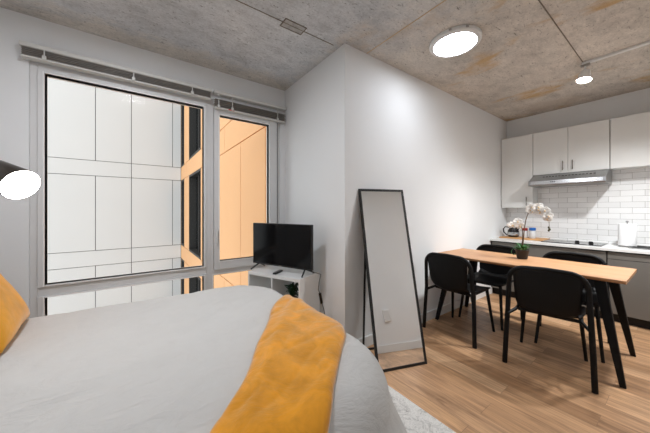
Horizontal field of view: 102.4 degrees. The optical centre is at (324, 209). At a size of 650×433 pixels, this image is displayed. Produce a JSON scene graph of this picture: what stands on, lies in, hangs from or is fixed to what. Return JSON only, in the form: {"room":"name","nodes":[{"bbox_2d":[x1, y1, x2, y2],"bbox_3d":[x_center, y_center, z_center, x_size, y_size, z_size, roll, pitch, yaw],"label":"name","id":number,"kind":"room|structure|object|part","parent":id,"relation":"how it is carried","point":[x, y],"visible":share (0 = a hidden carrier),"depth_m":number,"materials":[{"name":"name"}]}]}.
{"room":"studio apartment","nodes":[
{"label":"studio apartment","id":0,"kind":"room"},
{"bbox_2d":[0,7,284,318],"bbox_3d":[-1.639,-0.090,2.566,2.664,2.780,0.200,0,0,-36],"label":"wall","id":1,"kind":"structure","parent":0,"point":[14,26],"depth_m":1.99,"materials":[{"name":"paint"}]},
{"bbox_2d":[30,60,210,317],"bbox_3d":[-1.759,0.015,2.418,1.305,2.370,0.100,0,0,-36],"label":"window","id":2,"kind":"structure","parent":1,"relation":"in","point":[40,289],"depth_m":2.15,"materials":[{"name":"plastic"}]},
{"bbox_2d":[19,40,211,100],"bbox_3d":[-1.723,-1.190,2.331,1.332,0.109,0.073,0,0,-36],"label":"window blind","id":3,"kind":"object","parent":2,"relation":"attached to","point":[30,51],"visible":1,"depth_m":2.22,"materials":[{"name":"white metal"}]},
{"bbox_2d":[211,99,278,288],"bbox_3d":[-0.894,0.015,3.014,0.796,2.370,0.145,0,0,-36],"label":"window","id":4,"kind":"structure","parent":1,"relation":"in","point":[224,266],"depth_m":2.89,"materials":[{"name":"plastic"}]},
{"bbox_3d":[-1.142,0.285,2.766,0.020,0.170,0.033,0,0,-36],"label":"handle","id":5,"kind":"part","parent":4,"relation":"part of","materials":[{"name":"silver metal"}]},
{"bbox_2d":[213,89,286,123],"bbox_3d":[-0.826,-1.152,2.978,0.835,0.184,0.073,0,0,-36],"label":"window blind","id":6,"kind":"object","parent":4,"relation":"attached to","point":[222,105],"visible":1,"depth_m":2.94,"materials":[{"name":"white metal"}]},
{"bbox_3d":[-0.827,-1.228,2.979,0.835,0.032,0.070,0,0,-36],"label":"head rail","id":7,"kind":"part","parent":6,"relation":"part of","materials":[{"name":"white metal"}]},
{"bbox_3d":[-0.827,-1.067,2.979,0.823,0.014,0.056,0,0,-36],"label":"rail","id":8,"kind":"part","parent":6,"relation":"part of","materials":[{"name":"white metal"}]},
{"bbox_2d":[285,52,333,318],"bbox_3d":[-0.203,-0.090,2.981,0.150,2.780,1.206,0,0,-36],"label":"wall","id":9,"kind":"structure","parent":0,"point":[309,102],"depth_m":2.71,"materials":[{"name":"paint"}]},
{"bbox_2d":[0,0,649,121],"bbox_3d":[0.853,-1.580,2.150,6.520,0.200,3.790,0,0,-36],"label":"ceiling","id":10,"kind":"structure","parent":0,"point":[522,65],"depth_m":2.24,"materials":[{"name":"concrete"}]},
{"bbox_2d":[236,0,332,44],"bbox_3d":[-0.953,-1.484,1.613,2.540,0.012,0.007,0,0,-36],"label":"trim","id":11,"kind":"structure","parent":10,"relation":"attached to","point":[236,0],"depth_m":2.04,"materials":[{"name":"metal"}]},
{"bbox_2d":[281,19,305,33],"bbox_3d":[-0.255,-1.484,2.119,0.185,0.012,0.095,0,0,-36],"label":"ceiling vent","id":12,"kind":"object","parent":10,"relation":"attached to","point":[285,25],"depth_m":2.11,"materials":[{"name":"metal"}]},
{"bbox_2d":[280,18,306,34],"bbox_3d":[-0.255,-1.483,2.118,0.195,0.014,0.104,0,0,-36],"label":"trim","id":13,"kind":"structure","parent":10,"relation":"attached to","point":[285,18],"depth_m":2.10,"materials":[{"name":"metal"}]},
{"bbox_2d":[368,0,445,52],"bbox_3d":[1.063,-1.484,1.556,0.008,0.012,2.280,0,0,-36],"label":"trim","id":14,"kind":"structure","parent":10,"relation":"attached to","point":[444,0],"depth_m":2.10,"materials":[{"name":"metal"}]},
{"bbox_2d":[429,25,481,57],"bbox_3d":[1.143,-1.461,2.304,0.416,0.038,0.416,0,0,-36],"label":"recessed light","id":15,"kind":"object","parent":10,"relation":"in","point":[455,41],"visible":1,"depth_m":2.25,"materials":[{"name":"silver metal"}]},
{"bbox_2d":[434,32,476,55],"bbox_3d":[1.143,-1.459,2.304,0.343,0.034,0.343,0,0,-36],"label":"diffuser","id":16,"kind":"object","parent":15,"relation":"attached to","point":[452,43],"depth_m":2.28,"materials":[{"name":"white plastic"}]},
{"bbox_2d":[538,0,582,61],"bbox_3d":[1.935,-1.484,2.155,1.660,0.012,0.007,0,0,-36],"label":"trim","id":17,"kind":"structure","parent":10,"relation":"attached to","point":[538,0],"depth_m":2.14,"materials":[{"name":"metal"}]},
{"bbox_2d":[582,40,649,64],"bbox_3d":[2.942,-1.466,2.168,0.040,0.025,1.175,0,0,-36],"label":"track rail","id":18,"kind":"object","parent":10,"relation":"attached to","point":[646,42],"visible":0.93,"depth_m":2.44,"materials":[{"name":"white metal"}]},
{"bbox_2d":[576,62,591,83],"bbox_3d":[2.595,-1.368,2.621,0.117,0.177,0.119,0,0,-36],"label":"track spotlight","id":19,"kind":"object","parent":18,"relation":"attached to","point":[585,76],"visible":1,"depth_m":2.61,"materials":[{"name":"white metal"}]},
{"bbox_3d":[2.595,-1.339,2.621,0.117,0.118,0.119,0,0,-36],"label":"lamp shade","id":20,"kind":"part","parent":19,"relation":"part of","materials":[{"name":"white metal"}]},
{"bbox_3d":[2.597,-1.302,2.621,0.108,0.026,0.110,0,0,-36],"label":"bulb","id":21,"kind":"part","parent":19,"relation":"part of","materials":[{"name":"white glass"}]},
{"bbox_2d":[334,43,506,338],"bbox_3d":[1.575,-0.090,3.428,3.556,2.780,0.150,0,0,-36],"label":"wall","id":22,"kind":"structure","parent":0,"point":[394,129],"depth_m":2.90,"materials":[{"name":"paint"}]},
{"bbox_2d":[358,287,491,346],"bbox_3d":[1.387,1.250,3.192,2.976,0.100,0.014,0,0,-36],"label":"baseboard","id":23,"kind":"structure","parent":22,"relation":"attached to","point":[446,308],"depth_m":3.21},
{"bbox_2d":[367,293,649,432],"bbox_3d":[0.853,1.360,2.150,6.520,0.120,3.790,0,0,-36],"label":"floor","id":24,"kind":"structure","parent":0,"point":[543,386],"depth_m":2.02,"materials":[{"name":"brown wood"}]},
{"bbox_2d":[248,265,318,311],"bbox_3d":[-0.415,0.960,2.613,0.640,0.680,0.330,0,0,30],"label":"shelf unit","id":25,"kind":"object","parent":24,"relation":"on","point":[263,276],"visible":0.38,"depth_m":2.54,"materials":[{"name":"white laminate"}]},
{"bbox_3d":[-0.685,0.960,2.771,0.015,0.620,0.330,0,0,30],"label":"panel","id":26,"kind":"part","parent":25,"relation":"part of","materials":[{"name":"white laminate"}]},
{"bbox_2d":[250,223,312,277],"bbox_3d":[-0.435,0.380,2.611,0.744,0.476,0.208,0,0,30],"label":"television","id":27,"kind":"object","parent":25,"relation":"on","point":[274,244],"visible":0.99,"depth_m":2.56,"materials":[{"name":"black plastic"}]},
{"bbox_2d":[312,271,324,313],"bbox_3d":[-0.078,0.898,2.438,0.198,0.799,0.135,0,0,-13],"label":"power cord","id":28,"kind":"object","parent":27,"relation":"hanging from","point":[320,294],"visible":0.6,"depth_m":2.39,"materials":[{"name":"black plastic"}]},
{"bbox_3d":[-0.415,0.635,2.613,0.640,0.030,0.330,0,0,30],"label":"panel","id":29,"kind":"part","parent":25,"relation":"part of","materials":[{"name":"white laminate"}]},
{"bbox_2d":[285,282,298,297],"bbox_3d":[-0.306,0.799,2.478,0.156,0.241,0.176,0,0,-16],"label":"potted plant","id":30,"kind":"object","parent":25,"relation":"on","point":[292,288],"visible":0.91,"depth_m":2.45,"materials":[{"name":"green plant"}]},
{"bbox_3d":[-0.145,0.960,2.455,0.015,0.620,0.330,0,0,30],"label":"panel","id":31,"kind":"part","parent":25,"relation":"part of","materials":[{"name":"white laminate"}]},
{"bbox_2d":[358,189,426,371],"bbox_3d":[0.585,0.556,2.314,0.468,1.495,0.377,0,0,-17],"label":"mirror","id":32,"kind":"object","parent":24,"relation":"on","point":[398,338],"visible":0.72,"depth_m":2.29,"materials":[{"name":"black metal"}]},
{"bbox_2d":[388,385,455,432],"bbox_3d":[-0.110,1.295,1.092,1.900,0.010,2.100,0,0,-36],"label":"area rug","id":33,"kind":"object","parent":24,"relation":"on","point":[415,419],"visible":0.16,"depth_m":1.61,"materials":[{"name":"white fabric"}]},
{"bbox_3d":[-0.997,0.734,1.143,2.020,1.108,1.700,0,0,-36],"label":"bed","id":34,"kind":"object","parent":33,"relation":"on","visible":0},
{"bbox_2d":[0,285,406,432],"bbox_3d":[-0.773,0.924,1.243,2.167,0.604,2.138,0,0,-36],"label":"duvet","id":35,"kind":"object","parent":34,"relation":"on","point":[169,364],"visible":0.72,"depth_m":1.05,"materials":[{"name":"fabric"}]},
{"bbox_2d":[0,274,29,355],"bbox_3d":[-1.635,0.450,1.268,0.227,0.353,0.540,0,0,-40],"label":"cushion","id":36,"kind":"object","parent":35,"relation":"on","point":[14,311],"visible":1,"depth_m":1.27,"materials":[{"name":"fabric"}]},
{"bbox_2d":[210,294,345,432],"bbox_3d":[-0.151,0.881,1.268,0.515,0.597,1.980,0,0,1],"label":"throw blanket","id":37,"kind":"object","parent":35,"relation":"on","point":[288,385],"visible":1,"depth_m":0.95,"materials":[{"name":"fabric"}]},
{"bbox_2d":[422,252,494,348],"bbox_3d":[1.444,0.875,2.810,0.570,0.854,0.571,0,0,-35],"label":"dining chair","id":38,"kind":"object","parent":24,"relation":"on","point":[448,272],"visible":1,"depth_m":2.65,"materials":[{"name":"black plastic"}]},
{"bbox_3d":[1.519,1.074,3.114,0.033,0.457,0.109,0,0,22],"label":"leg","id":39,"kind":"part","parent":38,"relation":"part of","materials":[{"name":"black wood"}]},
{"bbox_3d":[1.756,1.074,2.778,0.109,0.457,0.033,0,0,-3],"label":"leg","id":40,"kind":"part","parent":38,"relation":"part of","materials":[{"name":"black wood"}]},
{"bbox_2d":[458,244,521,330],"bbox_3d":[1.982,0.875,3.156,0.570,0.854,0.571,0,0,-38],"label":"dining chair","id":41,"kind":"object","parent":24,"relation":"on","point":[488,274],"visible":0.65,"depth_m":3.22,"materials":[{"name":"black plastic"}]},
{"bbox_3d":[1.669,1.074,3.174,0.109,0.457,0.033,0,0,-5],"label":"leg","id":42,"kind":"part","parent":41,"relation":"part of","materials":[{"name":"black wood"}]},
{"bbox_3d":[2.175,0.874,3.307,0.081,0.853,0.571,0,0,-38],"label":"frame","id":43,"kind":"part","parent":41,"relation":"part of","materials":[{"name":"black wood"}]},
{"bbox_3d":[1.921,1.074,2.849,0.033,0.457,0.109,0,0,20],"label":"leg","id":44,"kind":"part","parent":41,"relation":"part of","materials":[{"name":"black wood"}]},
{"bbox_2d":[435,248,636,388],"bbox_3d":[2.022,0.912,2.715,0.720,0.775,1.522,0,0,-36],"label":"dining table","id":45,"kind":"object","parent":24,"relation":"on","point":[615,276],"visible":0.84,"depth_m":2.32,"materials":[{"name":"brown wood"}]},
{"bbox_3d":[1.416,0.927,3.072,0.229,0.746,0.073,0,0,23],"label":"leg","id":46,"kind":"part","parent":45,"relation":"part of","materials":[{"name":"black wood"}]},
{"bbox_3d":[1.887,0.927,3.407,0.068,0.746,0.212,0,0,-10],"label":"leg","id":47,"kind":"part","parent":45,"relation":"part of","materials":[{"name":"black wood"}]},
{"bbox_2d":[507,203,553,258],"bbox_3d":[2.139,0.230,2.734,0.146,0.590,0.391,0,0,-36],"label":"potted orchid","id":48,"kind":"object","parent":45,"relation":"on","point":[522,252],"visible":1,"depth_m":2.73,"materials":[{"name":"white plant"}]},
{"bbox_3d":[2.098,0.474,2.783,0.126,0.100,0.126,0,0,-36],"label":"pot","id":49,"kind":"part","parent":48,"relation":"part of","materials":[{"name":"brown wicker"}]},
{"bbox_3d":[2.163,0.209,2.693,0.010,0.452,0.232,0,0,-36],"label":"stem","id":50,"kind":"part","parent":48,"relation":"part of","materials":[{"name":"plant"}]},
{"bbox_3d":[2.187,0.927,2.004,0.073,0.746,0.229,0,0,-4],"label":"leg","id":51,"kind":"part","parent":45,"relation":"part of","materials":[{"name":"black wood"}]},
{"bbox_3d":[2.652,0.927,2.346,0.210,0.746,0.069,0,0,28],"label":"leg","id":52,"kind":"part","parent":45,"relation":"part of","materials":[{"name":"black wood"}]},
{"bbox_2d":[491,241,607,317],"bbox_3d":[3.167,0.891,3.724,0.615,0.817,1.228,0,0,-36],"label":"base cabinet","id":53,"kind":"object","parent":24,"relation":"on","point":[540,251],"visible":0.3,"depth_m":3.52,"materials":[{"name":"grey wood"}]},
{"bbox_3d":[2.932,1.022,3.542,0.020,0.345,1.206,0,0,-36],"label":"drawer","id":54,"kind":"part","parent":53,"relation":"part of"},
{"bbox_3d":[2.932,0.669,3.542,0.020,0.349,1.206,0,0,-36],"label":"drawer","id":55,"kind":"part","parent":53,"relation":"part of","materials":[{"name":"grey wood"}]},
{"bbox_2d":[502,265,598,394],"bbox_3d":[1.890,0.875,2.210,0.571,0.854,0.570,0,0,45],"label":"dining chair","id":56,"kind":"object","parent":24,"relation":"on","point":[550,292],"visible":1,"depth_m":2.01,"materials":[{"name":"black plastic"}]},
{"bbox_3d":[1.740,0.858,2.342,0.463,0.054,0.061,0,0,-38],"label":"seat rail","id":57,"kind":"part","parent":56,"relation":"part of","materials":[{"name":"black wood"}]},
{"bbox_3d":[1.911,1.074,2.522,0.033,0.457,0.109,0,0,12],"label":"leg","id":58,"kind":"part","parent":56,"relation":"part of","materials":[{"name":"black wood"}]},
{"bbox_3d":[2.203,1.074,2.232,0.109,0.457,0.033,0,0,-13],"label":"leg","id":59,"kind":"part","parent":56,"relation":"part of","materials":[{"name":"black wood"}]},
{"bbox_3d":[2.024,0.858,2.060,0.061,0.054,0.463,0,0,38],"label":"seat rail","id":60,"kind":"part","parent":56,"relation":"part of","materials":[{"name":"black wood"}]},
{"bbox_2d":[534,251,609,362],"bbox_3d":[2.406,0.875,2.568,0.570,0.854,0.571,0,0,-43],"label":"dining chair","id":61,"kind":"object","parent":24,"relation":"on","point":[559,255],"visible":0.21,"depth_m":2.59,"materials":[{"name":"black plastic"}]},
{"bbox_3d":[2.093,1.074,2.558,0.109,0.457,0.033,0,0,-10],"label":"leg","id":62,"kind":"part","parent":61,"relation":"part of","materials":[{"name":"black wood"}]},
{"bbox_3d":[2.372,1.074,2.257,0.033,0.457,0.109,0,0,15],"label":"leg","id":63,"kind":"part","parent":61,"relation":"part of","materials":[{"name":"black wood"}]},
{"bbox_2d":[607,251,649,328],"bbox_3d":[3.837,0.891,2.797,0.615,0.817,1.044,0,0,-36],"label":"base cabinet","id":64,"kind":"object","parent":24,"relation":"on","point":[636,294],"visible":0.73,"depth_m":2.87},
{"bbox_2d":[490,237,649,253],"bbox_3d":[3.468,0.464,3.293,0.642,0.028,2.284,0,0,-36],"label":"countertop","id":65,"kind":"structure","parent":64,"relation":"on","point":[608,247],"depth_m":3.26,"materials":[{"name":"stone"}]},
{"bbox_2d":[499,235,549,240],"bbox_3d":[3.063,0.440,4.027,0.340,0.018,0.550,0,0,-36],"label":"serving board","id":66,"kind":"object","parent":65,"relation":"on","point":[507,236],"visible":0.78,"depth_m":3.88,"materials":[{"name":"brown wood"}]},
{"bbox_2d":[503,226,519,236],"bbox_3d":[2.939,0.331,4.107,0.196,0.200,0.159,0,0,6],"label":"jug","id":67,"kind":"object","parent":66,"relation":"on","point":[512,232],"visible":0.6,"depth_m":4.06,"materials":[{"name":"clear glass"}]},
{"bbox_2d":[523,228,527,237],"bbox_3d":[3.070,0.357,4.017,0.071,0.147,0.071,0,0,-36],"label":"storage jar","id":68,"kind":"object","parent":66,"relation":"on","point":[526,229],"visible":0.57,"depth_m":3.99,"materials":[{"name":"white plastic"}]},
{"bbox_2d":[529,227,535,237],"bbox_3d":[3.113,0.352,3.924,0.084,0.157,0.084,0,0,-36],"label":"storage jar","id":69,"kind":"object","parent":66,"relation":"on","point":[532,231],"visible":0.98,"depth_m":3.89,"materials":[{"name":"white plastic"}]},
{"bbox_2d":[541,239,607,245],"bbox_3d":[3.355,0.431,3.533,0.445,0.038,0.585,0,0,-36],"label":"cooktop","id":70,"kind":"object","parent":65,"relation":"in","point":[590,243],"visible":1,"depth_m":3.48,"materials":[{"name":"black glass"}]},
{"bbox_2d":[618,221,636,247],"bbox_3d":[3.644,0.293,3.152,0.156,0.311,0.156,0,0,-36],"label":"paper towel holder","id":71,"kind":"object","parent":65,"relation":"on","point":[627,233],"visible":0.99,"depth_m":3.10,"materials":[{"name":"paper"}]},
{"bbox_2d":[628,245,649,249],"bbox_3d":[3.885,0.462,2.854,0.396,0.039,0.721,0,0,-36],"label":"sink","id":72,"kind":"object","parent":65,"relation":"in","point":[638,246],"visible":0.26,"depth_m":3.15,"materials":[{"name":"metal"}]},
{"bbox_3d":[3.466,0.532,2.801,0.020,0.075,0.602,0,0,-36],"label":"drawer","id":73,"kind":"part","parent":64,"relation":"part of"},
{"bbox_2d":[507,88,649,138],"bbox_3d":[3.789,-0.090,3.525,0.150,2.780,2.584,0,0,-36],"label":"wall","id":74,"kind":"structure","parent":0,"point":[636,102],"depth_m":3.64,"materials":[{"name":"paint"}]},
{"bbox_2d":[501,134,537,207],"bbox_3d":[3.072,-0.580,4.152,0.261,1.110,0.425,0,0,-36],"label":"upper cabinet","id":75,"kind":"object","parent":74,"relation":"attached to","point":[516,152],"visible":0.93,"depth_m":4.08,"materials":[{"name":"white wood"}]},
{"bbox_2d":[533,119,611,174],"bbox_3d":[3.427,-0.823,3.660,0.261,0.625,0.781,0,0,-36],"label":"upper cabinet","id":76,"kind":"object","parent":74,"relation":"attached to","point":[584,147],"visible":0.99,"depth_m":3.56,"materials":[{"name":"white wood"}]},
{"bbox_3d":[3.239,-0.823,3.766,0.020,0.623,0.387,0,0,-36],"label":"door","id":77,"kind":"part","parent":76,"relation":"part of","materials":[{"name":"white wood"}]},
{"bbox_2d":[528,169,611,187],"bbox_3d":[3.345,-0.420,3.598,0.467,0.176,0.770,0,0,-36],"label":"range hood","id":78,"kind":"object","parent":76,"relation":"attached to","point":[594,177],"visible":1,"depth_m":3.47,"materials":[{"name":"metal"}]},
{"bbox_3d":[3.468,-0.823,3.448,0.020,0.623,0.388,0,0,-36],"label":"door","id":79,"kind":"part","parent":76,"relation":"part of","materials":[{"name":"white wood"}]},
{"bbox_2d":[506,167,649,245],"bbox_3d":[3.725,-0.055,3.478,0.008,1.010,2.284,0,0,-36],"label":"wall tiles","id":80,"kind":"structure","parent":74,"relation":"attached to","point":[587,213],"depth_m":3.54,"materials":[{"name":"white tile"}]},
{"bbox_2d":[610,112,649,169],"bbox_3d":[3.983,-0.823,2.915,0.231,0.625,1.066,0,0,-36],"label":"upper cabinet","id":81,"kind":"object","parent":74,"relation":"attached to","point":[629,135],"visible":1,"depth_m":3.15,"materials":[{"name":"white wood"}]},
{"bbox_3d":[-1.730,-0.090,0.287,0.150,2.780,3.790,0,0,-36],"label":"wall","id":82,"kind":"structure","parent":0,"visible":0},
{"bbox_2d":[0,160,40,198],"bbox_3d":[-1.611,-0.125,0.954,0.817,0.167,0.173,0,0,-28],"label":"wall lamp","id":83,"kind":"object","parent":82,"relation":"attached to","point":[16,182],"visible":1,"depth_m":1.09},
{"label":"outside","id":84,"kind":"structure","parent":0,"visible":0},
{"bbox_3d":[-16.720,10.400,14.635,50.000,0.200,36.700,0,0,-36],"label":"ground","id":85,"kind":"structure","parent":84,"visible":0},
{"bbox_2d":[47,77,180,314],"bbox_3d":[-10.403,1.300,8.526,10.100,18.000,3.000,0,0,-36],"label":"building wall","id":86,"kind":"structure","parent":85,"relation":"on","point":[114,158],"depth_m":8.91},
{"bbox_2d":[181,105,265,293],"bbox_3d":[-2.092,1.300,7.523,2.600,18.000,8.310,0,0,-36],"label":"building exterior","id":87,"kind":"structure","parent":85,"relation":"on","point":[242,144],"depth_m":4.97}
]}

